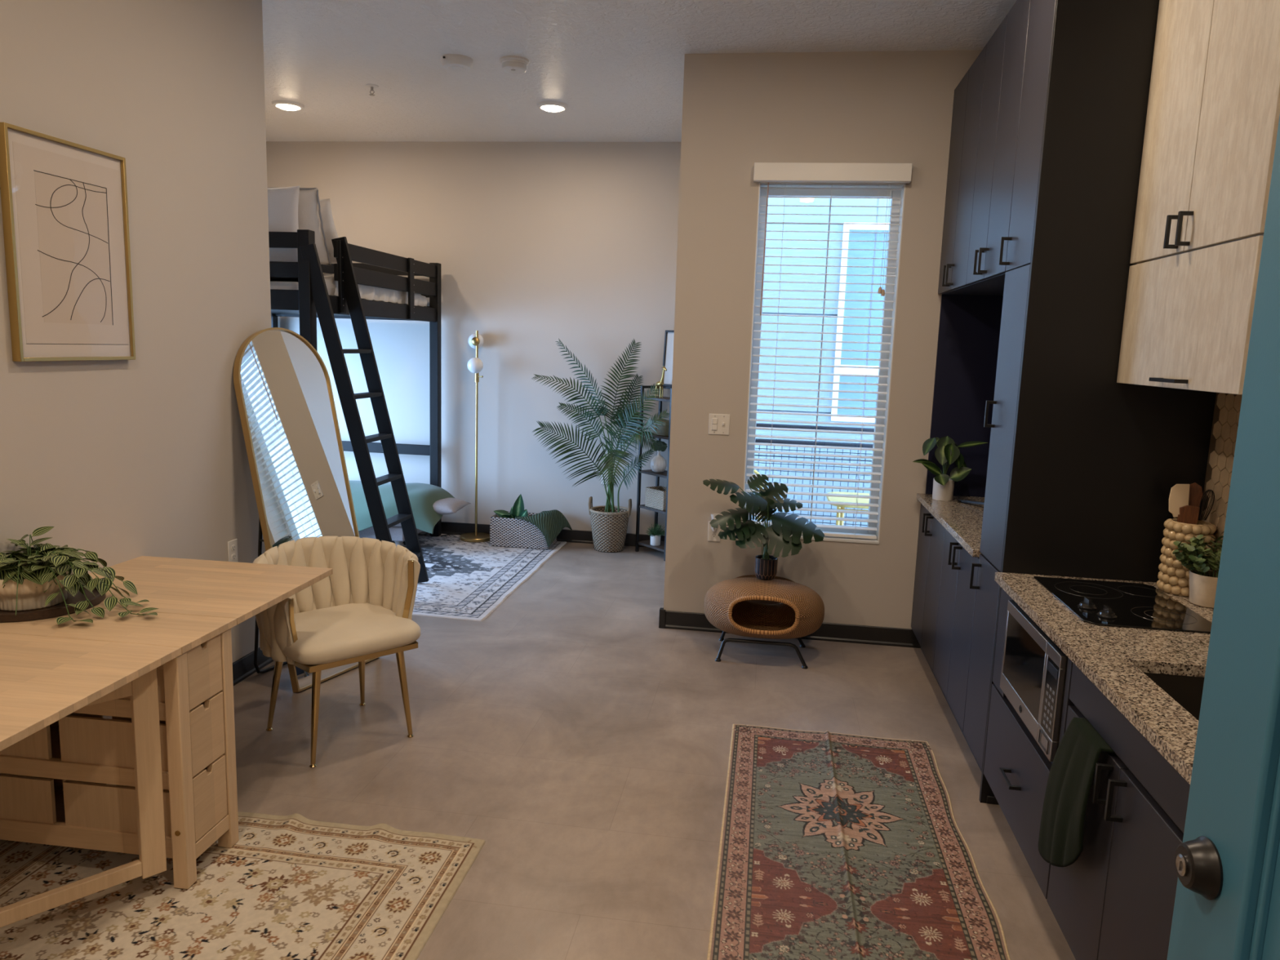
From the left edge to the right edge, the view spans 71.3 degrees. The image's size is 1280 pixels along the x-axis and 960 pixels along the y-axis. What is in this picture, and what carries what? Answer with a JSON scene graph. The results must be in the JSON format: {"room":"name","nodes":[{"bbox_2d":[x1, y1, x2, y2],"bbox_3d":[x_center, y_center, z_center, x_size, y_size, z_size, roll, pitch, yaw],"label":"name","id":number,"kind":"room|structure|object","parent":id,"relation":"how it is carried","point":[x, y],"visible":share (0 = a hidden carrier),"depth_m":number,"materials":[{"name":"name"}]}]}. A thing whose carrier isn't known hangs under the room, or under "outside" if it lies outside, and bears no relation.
{"room":"studio apartment","nodes":[
{"label":"studio apartment","id":0,"kind":"room"},
{"bbox_2d":[0,563,73,611],"bbox_3d":[-1.930,0.335,2.821,0.254,0.106,0.254,3,9,8],"label":"bowl","id":1,"kind":"object","parent":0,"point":[32,594],"depth_m":2.73,"materials":[{"name":"beige ceramic"}]},
{"bbox_2d":[0,0,271,719],"bbox_3d":[-3.076,-0.317,1.722,1.800,3.150,5.560,3,9,8],"label":"wall","id":2,"kind":"structure","parent":0,"point":[125,460],"depth_m":3.48,"materials":[{"name":"beige paint"}]},
{"bbox_2d":[0,122,135,361],"bbox_3d":[-1.937,-0.775,3.047,0.030,0.728,0.524,3,9,8],"label":"framed print","id":3,"kind":"object","parent":2,"relation":"attached to","point":[65,220],"visible":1,"depth_m":3.01,"materials":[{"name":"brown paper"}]},
{"bbox_2d":[227,538,238,562],"bbox_3d":[-1.862,0.332,4.084,0.009,0.116,0.072,3,9,8],"label":"wall outlet","id":4,"kind":"object","parent":2,"relation":"attached to","point":[232,544],"visible":0.88,"depth_m":4.08,"materials":[{"name":"white plastic"}]},
{"bbox_2d":[231,544,235,551],"bbox_3d":[-1.859,0.311,4.081,0.003,0.027,0.033,3,9,8],"label":"socket","id":5,"kind":"object","parent":4,"relation":"attached to","point":[233,546],"depth_m":4.08,"materials":[{"name":"white plastic"}]},
{"bbox_2d":[231,553,235,559],"bbox_3d":[-1.861,0.353,4.087,0.003,0.027,0.033,3,9,8],"label":"socket","id":6,"kind":"object","parent":4,"relation":"attached to","point":[233,555],"depth_m":4.09,"materials":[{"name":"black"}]},
{"bbox_2d":[232,647,274,685],"bbox_3d":[-3.110,1.181,2.006,1.816,0.102,5.476,3,9,8],"label":"baseboard","id":7,"kind":"structure","parent":2,"relation":"attached to","point":[243,668],"depth_m":4.24,"materials":[{"name":"black wood"}]},
{"bbox_2d":[266,141,681,534],"bbox_3d":[-1.240,-1.097,7.279,3.790,3.150,0.140,3,9,8],"label":"wall","id":8,"kind":"structure","parent":0,"point":[535,245],"depth_m":7.14,"materials":[{"name":"beige paint"}]},
{"bbox_2d":[426,521,664,547],"bbox_3d":[-1.371,0.416,7.440,3.650,0.102,0.016,3,9,8],"label":"baseboard","id":9,"kind":"structure","parent":8,"relation":"attached to","point":[447,527],"depth_m":7.33,"materials":[{"name":"black wood"}]},
{"bbox_2d":[601,470,608,484],"bbox_3d":[-0.276,-0.024,7.216,0.072,0.116,0.009,3,9,8],"label":"wall outlet","id":10,"kind":"object","parent":8,"relation":"attached to","point":[606,470],"visible":0.28,"depth_m":7.22,"materials":[{"name":"white plastic"}]},
{"bbox_2d":[587,496,631,552],"bbox_3d":[-0.242,0.347,7.085,0.342,0.415,0.322,3,9,8],"label":"basket","id":11,"kind":"object","parent":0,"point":[609,522],"depth_m":6.99,"materials":[{"name":"wicker"}]},
{"bbox_2d":[262,0,1017,142],"bbox_3d":[-0.892,-2.044,2.680,5.945,0.120,8.770,3,9,8],"label":"ceiling","id":12,"kind":"structure","parent":0,"point":[617,66],"depth_m":4.72,"materials":[{"name":"white paint"}]},
{"bbox_2d":[271,99,304,111],"bbox_3d":[-2.378,-2.522,6.033,0.208,0.036,0.208,3,9,8],"label":"recessed light","id":13,"kind":"object","parent":12,"relation":"in","point":[289,105],"visible":1,"depth_m":5.98,"materials":[{"name":"white plastic"}]},
{"bbox_2d":[365,84,378,96],"bbox_3d":[-1.658,-2.410,5.522,0.080,0.057,0.080,3,9,8],"label":"sprinkler","id":14,"kind":"object","parent":12,"relation":"attached to","point":[371,86],"visible":1,"depth_m":5.51,"materials":[{"name":"white metal"}]},
{"bbox_2d":[440,53,473,71],"bbox_3d":[-1.014,-2.302,4.944,0.176,0.055,0.176,3,9,8],"label":"smoke detector","id":15,"kind":"object","parent":12,"relation":"attached to","point":[451,62],"visible":1,"depth_m":4.89,"materials":[{"name":"white plastic"}]},
{"bbox_2d":[499,55,528,74],"bbox_3d":[-0.694,-2.288,4.928,0.160,0.059,0.160,3,9,8],"label":"smoke detector","id":16,"kind":"object","parent":12,"relation":"attached to","point":[514,64],"visible":1,"depth_m":4.88,"materials":[{"name":"white plastic"}]},
{"bbox_2d":[536,101,568,111],"bbox_3d":[-0.572,-2.433,5.839,0.208,0.036,0.208,3,9,8],"label":"recessed light","id":17,"kind":"object","parent":12,"relation":"in","point":[549,106],"visible":1,"depth_m":5.79,"materials":[{"name":"white plastic"}]},
{"bbox_2d":[233,542,1075,959],"bbox_3d":[-0.999,1.187,3.169,5.945,0.120,8.770,3,9,8],"label":"floor","id":18,"kind":"structure","parent":0,"point":[585,740],"depth_m":3.58,"materials":[{"name":"concrete"}]},
{"bbox_2d":[0,811,485,959],"bbox_3d":[-1.405,1.285,1.949,1.500,0.024,2.212,3,9,8],"label":"rug","id":19,"kind":"object","parent":18,"relation":"on","point":[293,886],"visible":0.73,"depth_m":2.57,"materials":[{"name":"beige fabric"}]},
{"bbox_2d":[0,555,333,927],"bbox_3d":[-1.707,0.788,2.750,0.860,0.732,1.545,3,9,7],"label":"table","id":20,"kind":"object","parent":19,"relation":"on","point":[155,780],"visible":0.94,"depth_m":2.60,"materials":[{"name":"brown wood"}]},
{"bbox_2d":[0,582,106,622],"bbox_3d":[-1.929,0.382,2.843,0.390,0.027,0.390,3,9,8],"label":"round tray","id":21,"kind":"object","parent":20,"relation":"on","point":[59,610],"visible":0.34,"depth_m":2.74,"materials":[{"name":"brown wood"}]},
{"bbox_2d":[0,526,159,624],"bbox_3d":[-1.760,0.291,2.790,0.594,0.224,0.370,3,9,8],"label":"potted plant","id":22,"kind":"object","parent":21,"relation":"on","point":[40,576],"visible":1,"depth_m":2.75,"materials":[{"name":"green plant"}]},
{"bbox_2d":[233,327,378,692],"bbox_3d":[-1.590,0.108,4.267,0.401,1.645,0.550,6,9,25],"label":"arched mirror","id":23,"kind":"object","parent":18,"relation":"on","point":[282,385],"visible":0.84,"depth_m":4.22,"materials":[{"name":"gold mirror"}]},
{"bbox_2d":[253,536,421,768],"bbox_3d":[-1.237,0.658,3.631,0.660,0.772,0.585,-6,12,-43],"label":"upholstered chair","id":24,"kind":"object","parent":18,"relation":"on","point":[362,611],"visible":0.78,"depth_m":3.64,"materials":[{"name":"beige fabric"}]},
{"bbox_2d":[392,533,566,621],"bbox_3d":[-1.925,0.599,6.418,2.366,0.008,2.171,3,9,8],"label":"rug","id":25,"kind":"object","parent":18,"relation":"on","point":[468,580],"visible":0.27,"depth_m":6.21,"materials":[{"name":"white fabric"}]},
{"bbox_2d":[268,229,441,582],"bbox_3d":[-2.261,-0.513,6.300,1.948,2.206,2.073,3,9,8],"label":"bed","id":26,"kind":"object","parent":25,"relation":"on","point":[312,300],"visible":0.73,"depth_m":5.61,"materials":[{"name":"black wood"}]},
{"bbox_2d":[270,280,420,306],"bbox_3d":[-2.480,-1.266,6.227,1.255,0.124,1.895,3,9,8],"label":"mattress","id":27,"kind":"object","parent":26,"relation":"on","point":[273,285],"visible":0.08,"depth_m":5.22,"materials":[{"name":"white fabric"}]},
{"bbox_2d":[270,272,426,306],"bbox_3d":[-2.456,-1.365,6.227,1.362,0.197,1.800,3,9,8],"label":"duvet","id":28,"kind":"object","parent":27,"relation":"on","point":[367,292],"visible":0.17,"depth_m":6.18,"materials":[{"name":"white fabric"}]},
{"bbox_2d":[267,186,299,262],"bbox_3d":[-2.279,-1.493,5.252,0.620,0.459,0.155,3,9,8],"label":"bed pillow","id":29,"kind":"object","parent":28,"relation":"on","point":[282,202],"visible":0.22,"depth_m":5.16,"materials":[{"name":"white fabric"}]},
{"bbox_2d":[267,187,331,265],"bbox_3d":[-2.223,-1.537,5.415,0.661,0.435,0.232,3,9,8],"label":"bed pillow","id":30,"kind":"object","parent":28,"relation":"on","point":[308,199],"visible":0.26,"depth_m":5.31,"materials":[{"name":"white fabric"}]},
{"bbox_2d":[317,198,338,263],"bbox_3d":[-2.181,-1.565,5.635,0.620,0.374,0.292,3,9,8],"label":"bed pillow","id":31,"kind":"object","parent":28,"relation":"on","point":[329,228],"visible":0.14,"depth_m":5.53,"materials":[{"name":"white fabric"}]},
{"bbox_2d":[358,522,426,546],"bbox_3d":[-2.409,0.329,7.231,1.285,0.254,0.615,3,9,8],"label":"daybed","id":32,"kind":"object","parent":25,"relation":"on","point":[396,531],"visible":0.2,"depth_m":6.89,"materials":[{"name":"grey fabric"}]},
{"bbox_2d":[349,480,454,533],"bbox_3d":[-2.080,0.231,7.003,1.150,0.398,0.506,3,9,8],"label":"throw blanket","id":33,"kind":"object","parent":32,"relation":"on","point":[422,496],"visible":0.45,"depth_m":6.81,"materials":[{"name":"green fabric"}]},
{"bbox_2d":[432,497,471,515],"bbox_3d":[-1.799,0.175,7.038,0.838,0.153,0.420,3,9,5],"label":"cushion","id":34,"kind":"object","parent":32,"relation":"on","point":[445,506],"visible":0.27,"depth_m":6.88,"materials":[{"name":"grey fabric"}]},
{"bbox_2d":[440,330,489,542],"bbox_3d":[-1.375,-0.358,7.219,0.406,1.682,0.262,8,10,33],"label":"floor lamp","id":35,"kind":"object","parent":25,"relation":"on","point":[475,365],"visible":0.97,"depth_m":7.16,"materials":[{"name":"gold metal"}]},
{"bbox_2d":[471,337,479,346],"bbox_3d":[-1.304,-1.097,7.065,0.060,0.068,0.071,-2,10,-27],"label":"socket","id":36,"kind":"object","parent":35,"relation":"attached to","point":[475,340],"depth_m":7.04,"materials":[{"name":"gold metal"}]},
{"bbox_2d":[475,373,483,382],"bbox_3d":[-1.280,-0.817,7.106,0.073,0.075,0.036,3,9,8],"label":"dimmer switch","id":37,"kind":"object","parent":35,"relation":"attached to","point":[477,375],"depth_m":7.10,"materials":[{"name":"gold metal"}]},
{"bbox_2d":[489,511,556,549],"bbox_3d":[-0.931,0.400,7.161,0.474,0.232,0.287,3,9,8],"label":"storage basket","id":38,"kind":"object","parent":25,"relation":"on","point":[504,531],"visible":0.71,"depth_m":7.03,"materials":[{"name":"grey fabric"}]},
{"bbox_2d":[493,493,528,518],"bbox_3d":[-1.021,0.301,7.156,0.282,0.400,0.211,3,9,8],"label":"leafy plant","id":39,"kind":"object","parent":38,"relation":"in","point":[517,509],"visible":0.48,"depth_m":7.11,"materials":[{"name":"green plant"}]},
{"bbox_2d":[515,509,572,547],"bbox_3d":[-0.769,0.376,7.132,0.385,0.254,0.352,3,9,8],"label":"throw blanket","id":40,"kind":"object","parent":38,"relation":"hanging from","point":[550,523],"visible":1,"depth_m":7.03,"materials":[{"name":"green fabric"}]},
{"bbox_2d":[532,337,671,552],"bbox_3d":[-0.307,-0.255,6.863,1.126,1.667,0.598,3,9,8],"label":"potted palm","id":41,"kind":"object","parent":18,"relation":"on","point":[609,522],"visible":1,"depth_m":6.89,"materials":[{"name":"green plant"}]},
{"bbox_2d":[635,385,671,560],"bbox_3d":[0.181,-0.062,6.898,0.205,1.310,0.380,-5,11,-37],"label":"shelf unit","id":42,"kind":"object","parent":18,"relation":"on","point":[662,547],"visible":0.38,"depth_m":6.92,"materials":[{"name":"black metal"}]},
{"bbox_2d":[645,522,665,546],"bbox_3d":[0.133,0.421,6.947,0.193,0.175,0.203,3,9,8],"label":"potted plant","id":43,"kind":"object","parent":42,"relation":"on","point":[655,533],"depth_m":6.93,"materials":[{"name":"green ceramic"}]},
{"bbox_2d":[644,485,666,511],"bbox_3d":[0.170,0.141,6.927,0.153,0.150,0.222,-5,11,-37],"label":"basket","id":44,"kind":"object","parent":42,"relation":"on","point":[655,496],"visible":0.63,"depth_m":6.88,"materials":[{"name":"white wicker"}]},
{"bbox_2d":[648,419,669,436],"bbox_3d":[0.175,-0.401,6.846,0.145,0.110,0.214,-5,11,-37],"label":"box","id":45,"kind":"object","parent":42,"relation":"on","point":[664,429],"visible":0.57,"depth_m":6.77,"materials":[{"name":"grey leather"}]},
{"bbox_2d":[650,440,667,472],"bbox_3d":[0.147,-0.182,6.894,0.127,0.243,0.126,3,9,8],"label":"bud vase","id":46,"kind":"object","parent":42,"relation":"on","point":[658,464],"visible":0.96,"depth_m":6.87,"materials":[{"name":"white ceramic"}]},
{"bbox_2d":[655,365,666,397],"bbox_3d":[0.159,-0.754,6.831,0.044,0.243,0.130,-4,11,-36],"label":"giraffe figurine","id":47,"kind":"object","parent":42,"relation":"on","point":[660,384],"visible":0.92,"depth_m":6.82,"materials":[{"name":"gold metal"}]},
{"bbox_2d":[662,329,674,386],"bbox_3d":[0.289,-0.929,6.835,0.039,0.430,0.330,-5,11,-37],"label":"frame","id":48,"kind":"object","parent":42,"relation":"on","point":[668,357],"visible":0.32,"depth_m":6.92,"materials":[{"name":"black metal"}]},
{"bbox_2d":[703,574,824,669],"bbox_3d":[0.657,0.726,4.762,0.632,0.423,0.493,3,9,8],"label":"pet bed","id":49,"kind":"object","parent":18,"relation":"on","point":[749,606],"visible":0.98,"depth_m":4.62,"materials":[{"name":"brown wicker"}]},
{"bbox_2d":[702,474,824,580],"bbox_3d":[0.636,0.255,4.659,0.640,0.537,0.334,3,9,8],"label":"potted plant","id":50,"kind":"object","parent":49,"relation":"on","point":[764,503],"visible":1,"depth_m":4.61,"materials":[{"name":"green plant"}]},
{"bbox_2d":[706,724,1010,959],"bbox_3d":[0.633,1.254,2.623,0.829,0.019,2.454,3,9,8],"label":"kitchen rug","id":51,"kind":"object","parent":18,"relation":"on","point":[833,846],"visible":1,"depth_m":2.88,"materials":[{"name":"multicoloured fabric"}]},
{"bbox_2d":[911,503,945,693],"bbox_3d":[1.759,0.585,4.546,0.659,0.838,0.707,3,9,8],"label":"base cabinet","id":52,"kind":"object","parent":18,"relation":"on","point":[931,540],"visible":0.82,"depth_m":4.53,"materials":[{"name":"grey laminate"}]},
{"bbox_2d":[933,528,978,759],"bbox_3d":[1.656,0.685,3.860,0.659,0.838,0.693,3,9,8],"label":"base cabinet","id":53,"kind":"object","parent":18,"relation":"on","point":[956,610],"visible":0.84,"depth_m":3.84,"materials":[{"name":"grey laminate"}]},
{"bbox_2d":[916,493,984,557],"bbox_3d":[1.727,0.205,4.141,0.647,0.030,1.400,3,9,8],"label":"countertop","id":54,"kind":"structure","parent":53,"relation":"on","point":[963,521],"depth_m":4.20,"materials":[{"name":"stone"}]},
{"bbox_2d":[912,435,987,501],"bbox_3d":[1.607,-0.060,4.640,0.330,0.335,0.204,8,10,33],"label":"potted plant","id":55,"kind":"object","parent":54,"relation":"on","point":[947,451],"visible":1,"depth_m":4.62,"materials":[{"name":"green plant"}]},
{"bbox_2d":[925,294,1003,497],"bbox_3d":[1.768,-0.335,4.056,0.603,1.063,1.402,3,9,8],"label":"niche","id":56,"kind":"object","parent":54,"relation":"on","point":[969,334],"visible":0.32,"depth_m":4.74,"materials":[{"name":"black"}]},
{"bbox_2d":[957,499,984,504],"bbox_3d":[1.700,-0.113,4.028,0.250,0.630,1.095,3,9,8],"label":"tray","id":57,"kind":"object","parent":54,"relation":"on","point":[958,500],"visible":0.05,"depth_m":4.54,"materials":[{"name":"black"}]},
{"bbox_2d":[983,588,1075,899],"bbox_3d":[1.497,0.841,2.796,0.659,0.838,0.764,3,9,8],"label":"base cabinet","id":58,"kind":"object","parent":18,"relation":"on","point":[1016,770],"visible":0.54,"depth_m":2.84,"materials":[{"name":"grey laminate"}]},
{"bbox_2d":[1000,600,1067,761],"bbox_3d":[1.413,0.606,2.712,0.459,0.307,0.565,3,9,8],"label":"microwave oven","id":59,"kind":"object","parent":58,"relation":"in","point":[1034,668],"visible":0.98,"depth_m":2.67,"materials":[{"name":"silver metal"}]},
{"bbox_2d":[963,0,1216,804],"bbox_3d":[1.613,-0.287,3.185,0.659,2.960,0.357,3,9,8],"label":"tall cabinet","id":60,"kind":"object","parent":18,"relation":"on","point":[1084,464],"visible":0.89,"depth_m":3.02,"materials":[{"name":"grey laminate"}]},
{"bbox_2d":[1046,662,1190,959],"bbox_3d":[1.378,0.957,2.002,0.659,0.838,0.848,3,9,8],"label":"base cabinet","id":61,"kind":"object","parent":18,"relation":"on","point":[1116,901],"visible":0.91,"depth_m":2.02,"materials":[{"name":"grey laminate"}]},
{"bbox_2d":[1038,716,1115,866],"bbox_3d":[1.104,0.822,2.285,0.074,0.424,0.311,3,9,8],"label":"dish towel","id":62,"kind":"object","parent":61,"relation":"hanging from","point":[1073,769],"visible":0.97,"depth_m":2.24,"materials":[{"name":"green fabric"}]},
{"bbox_2d":[994,572,1213,784],"bbox_3d":[1.431,0.494,2.166,0.647,0.030,1.918,3,9,8],"label":"countertop","id":63,"kind":"structure","parent":61,"relation":"on","point":[1115,660],"depth_m":2.29,"materials":[{"name":"stone"}]},
{"bbox_2d":[1033,576,1211,633],"bbox_3d":[1.504,0.369,2.788,0.377,0.034,0.537,3,9,8],"label":"cooktop","id":64,"kind":"object","parent":63,"relation":"in","point":[1097,602],"visible":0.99,"depth_m":2.74,"materials":[{"name":"black glass"}]},
{"bbox_2d":[1143,672,1204,720],"bbox_3d":[1.381,0.650,1.909,0.419,0.204,0.739,3,9,8],"label":"sink","id":65,"kind":"object","parent":63,"relation":"in","point":[1187,691],"visible":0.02,"depth_m":2.26,"materials":[{"name":"grey metal"}]},
{"bbox_2d":[1155,518,1216,596],"bbox_3d":[1.796,0.254,2.936,0.150,0.237,0.150,3,9,8],"label":"jar","id":66,"kind":"object","parent":63,"relation":"on","point":[1173,577],"visible":0.61,"depth_m":2.90,"materials":[{"name":"beige wood"}]},
{"bbox_2d":[1168,484,1190,522],"bbox_3d":[1.771,0.179,2.953,0.061,0.339,0.012,6,10,26],"label":"spatula","id":67,"kind":"object","parent":66,"relation":"in","point":[1179,496],"visible":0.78,"depth_m":2.93,"materials":[{"name":"brown wood"}]},
{"bbox_2d":[1179,505,1199,524],"bbox_3d":[1.776,0.217,2.912,0.056,0.275,0.021,5,9,19],"label":"wooden turner","id":68,"kind":"object","parent":66,"relation":"in","point":[1188,514],"visible":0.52,"depth_m":2.89,"materials":[{"name":"brown wood"}]},
{"bbox_2d":[1188,482,1203,506],"bbox_3d":[1.818,0.178,2.958,0.054,0.343,0.023,3,9,8],"label":"wooden spoon","id":69,"kind":"object","parent":66,"relation":"in","point":[1196,494],"visible":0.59,"depth_m":2.93,"materials":[{"name":"brown wood"}]},
{"bbox_2d":[1197,489,1214,524],"bbox_3d":[1.830,0.192,2.912,0.048,0.328,0.036,3,9,8],"label":"whisk","id":70,"kind":"object","parent":66,"relation":"in","point":[1207,491],"visible":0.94,"depth_m":2.89,"materials":[{"name":"grey metal"}]},
{"bbox_2d":[1172,534,1223,608],"bbox_3d":[1.760,0.285,2.785,0.175,0.217,0.193,3,9,8],"label":"potted plant","id":71,"kind":"object","parent":63,"relation":"on","point":[1202,580],"visible":0.75,"depth_m":2.78,"materials":[{"name":"green plant"}]},
{"bbox_2d":[1166,115,1279,959],"bbox_3d":[0.587,0.503,0.650,0.105,2.070,0.900,3,9,8],"label":"door","id":72,"kind":"structure","parent":18,"relation":"on","point":[1227,904],"depth_m":0.97,"materials":[{"name":"blue paint"}]},
{"bbox_2d":[650,534,660,546],"bbox_3d":[0.120,0.464,6.963,0.082,0.084,0.082,3,9,8],"label":"pot","id":73,"kind":"object","parent":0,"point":[655,539],"depth_m":6.93,"materials":[{"name":"white ceramic"}]},
{"bbox_2d":[658,49,982,629],"bbox_3d":[1.183,-0.658,4.907,2.037,3.150,0.220,3,9,8],"label":"wall","id":74,"kind":"structure","parent":0,"point":[740,110],"depth_m":4.81,"materials":[{"name":"beige paint"}]},
{"bbox_2d":[707,520,720,542],"bbox_3d":[0.421,0.292,5.063,0.072,0.116,0.009,3,9,8],"label":"wall outlet","id":75,"kind":"object","parent":74,"relation":"attached to","point":[713,535],"visible":0.77,"depth_m":5.06,"materials":[{"name":"white plastic"}]},
{"bbox_2d":[711,533,716,537],"bbox_3d":[0.420,0.313,5.064,0.033,0.027,0.003,3,9,8],"label":"socket","id":76,"kind":"object","parent":75,"relation":"attached to","point":[713,535],"depth_m":5.06,"materials":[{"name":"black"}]},
{"bbox_2d":[711,513,718,531],"bbox_3d":[0.421,0.239,5.029,0.045,0.095,0.045,-5,11,-37],"label":"night light","id":77,"kind":"object","parent":75,"relation":"attached to","point":[713,515],"visible":0.45,"depth_m":5.01,"materials":[{"name":"white plastic"}]},
{"bbox_2d":[708,413,729,435],"bbox_3d":[0.441,-0.309,4.968,0.116,0.116,0.018,3,9,8],"label":"light switch","id":78,"kind":"object","parent":74,"relation":"attached to","point":[718,424],"visible":1,"depth_m":4.97,"materials":[{"name":"white plastic"}]},
{"bbox_2d":[665,610,920,648],"bbox_3d":[0.850,0.848,5.077,1.450,0.102,0.016,3,9,8],"label":"baseboard","id":79,"kind":"structure","parent":74,"relation":"attached to","point":[832,632],"depth_m":5.03,"materials":[{"name":"black wood"}]},
{"bbox_2d":[742,182,906,543],"bbox_3d":[0.992,-0.631,4.936,0.760,1.925,0.186,3,9,8],"label":"window","id":80,"kind":"structure","parent":74,"relation":"attached to","point":[762,193],"depth_m":4.89,"materials":[{"name":"white plastic"}]},
{"bbox_2d":[744,162,912,546],"bbox_3d":[0.977,-0.652,4.852,0.807,2.034,0.134,3,9,8],"label":"window blind","id":81,"kind":"object","parent":74,"relation":"attached to","point":[782,172],"visible":0.88,"depth_m":4.86,"materials":[{"name":"white plastic"}]},
{"bbox_3d":[2.871,0.808,6.687,4.710,0.130,3.300,3,9,8],"label":"floor","id":82,"kind":"structure","parent":0,"visible":0},
{"bbox_2d":[751,422,874,526],"bbox_3d":[2.188,0.223,6.244,3.400,1.115,0.060,3,9,8],"label":"balcony railing","id":83,"kind":"object","parent":82,"relation":"on","point":[757,424],"visible":0.06,"depth_m":6.31,"materials":[{"name":"black"}]},
{"bbox_2d":[826,491,869,525],"bbox_3d":[1.716,0.473,5.942,0.960,0.680,0.500,3,9,8],"label":"patio table","id":84,"kind":"object","parent":82,"relation":"on","point":[828,498],"visible":0.2,"depth_m":5.84,"materials":[{"name":"yellow metal"}]},
{"bbox_3d":[1.786,-0.136,1.593,0.140,3.150,6.680,3,9,8],"label":"wall","id":85,"kind":"structure","parent":0,"visible":0},
{"bbox_2d":[937,44,1004,296],"bbox_3d":[1.825,-1.419,4.243,0.659,1.025,0.707,3,9,8],"label":"upper cabinet","id":86,"kind":"object","parent":85,"relation":"attached to","point":[967,97],"visible":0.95,"depth_m":4.25,"materials":[{"name":"grey laminate"}]},
{"bbox_2d":[966,0,1030,285],"bbox_3d":[1.723,-1.319,3.557,0.659,1.025,0.693,3,9,8],"label":"upper cabinet","id":87,"kind":"object","parent":85,"relation":"attached to","point":[1005,58],"visible":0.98,"depth_m":3.56,"materials":[{"name":"grey laminate"}]},
{"bbox_2d":[1116,0,1279,395],"bbox_3d":[1.704,-0.960,2.479,0.354,1.413,0.808,3,9,8],"label":"upper cabinet","id":88,"kind":"object","parent":85,"relation":"attached to","point":[1212,117],"visible":0.98,"depth_m":2.46,"materials":[{"name":"brown wood"}]},
{"bbox_2d":[1200,392,1242,571],"bbox_3d":[1.761,0.158,2.067,0.008,0.684,1.917,3,9,8],"label":"backsplash","id":89,"kind":"structure","parent":85,"relation":"attached to","point":[1227,406],"depth_m":2.90,"materials":[{"name":"brown tile"}]},
{"label":"outside","id":90,"kind":"structure","parent":0,"visible":0},
{"bbox_2d":[751,197,890,526],"bbox_3d":[3.319,-3.671,7.732,20.000,9.600,0.240,3,9,8],"label":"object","id":91,"kind":"structure","parent":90,"point":[771,201],"depth_m":8.22,"materials":[{"name":"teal paint"}]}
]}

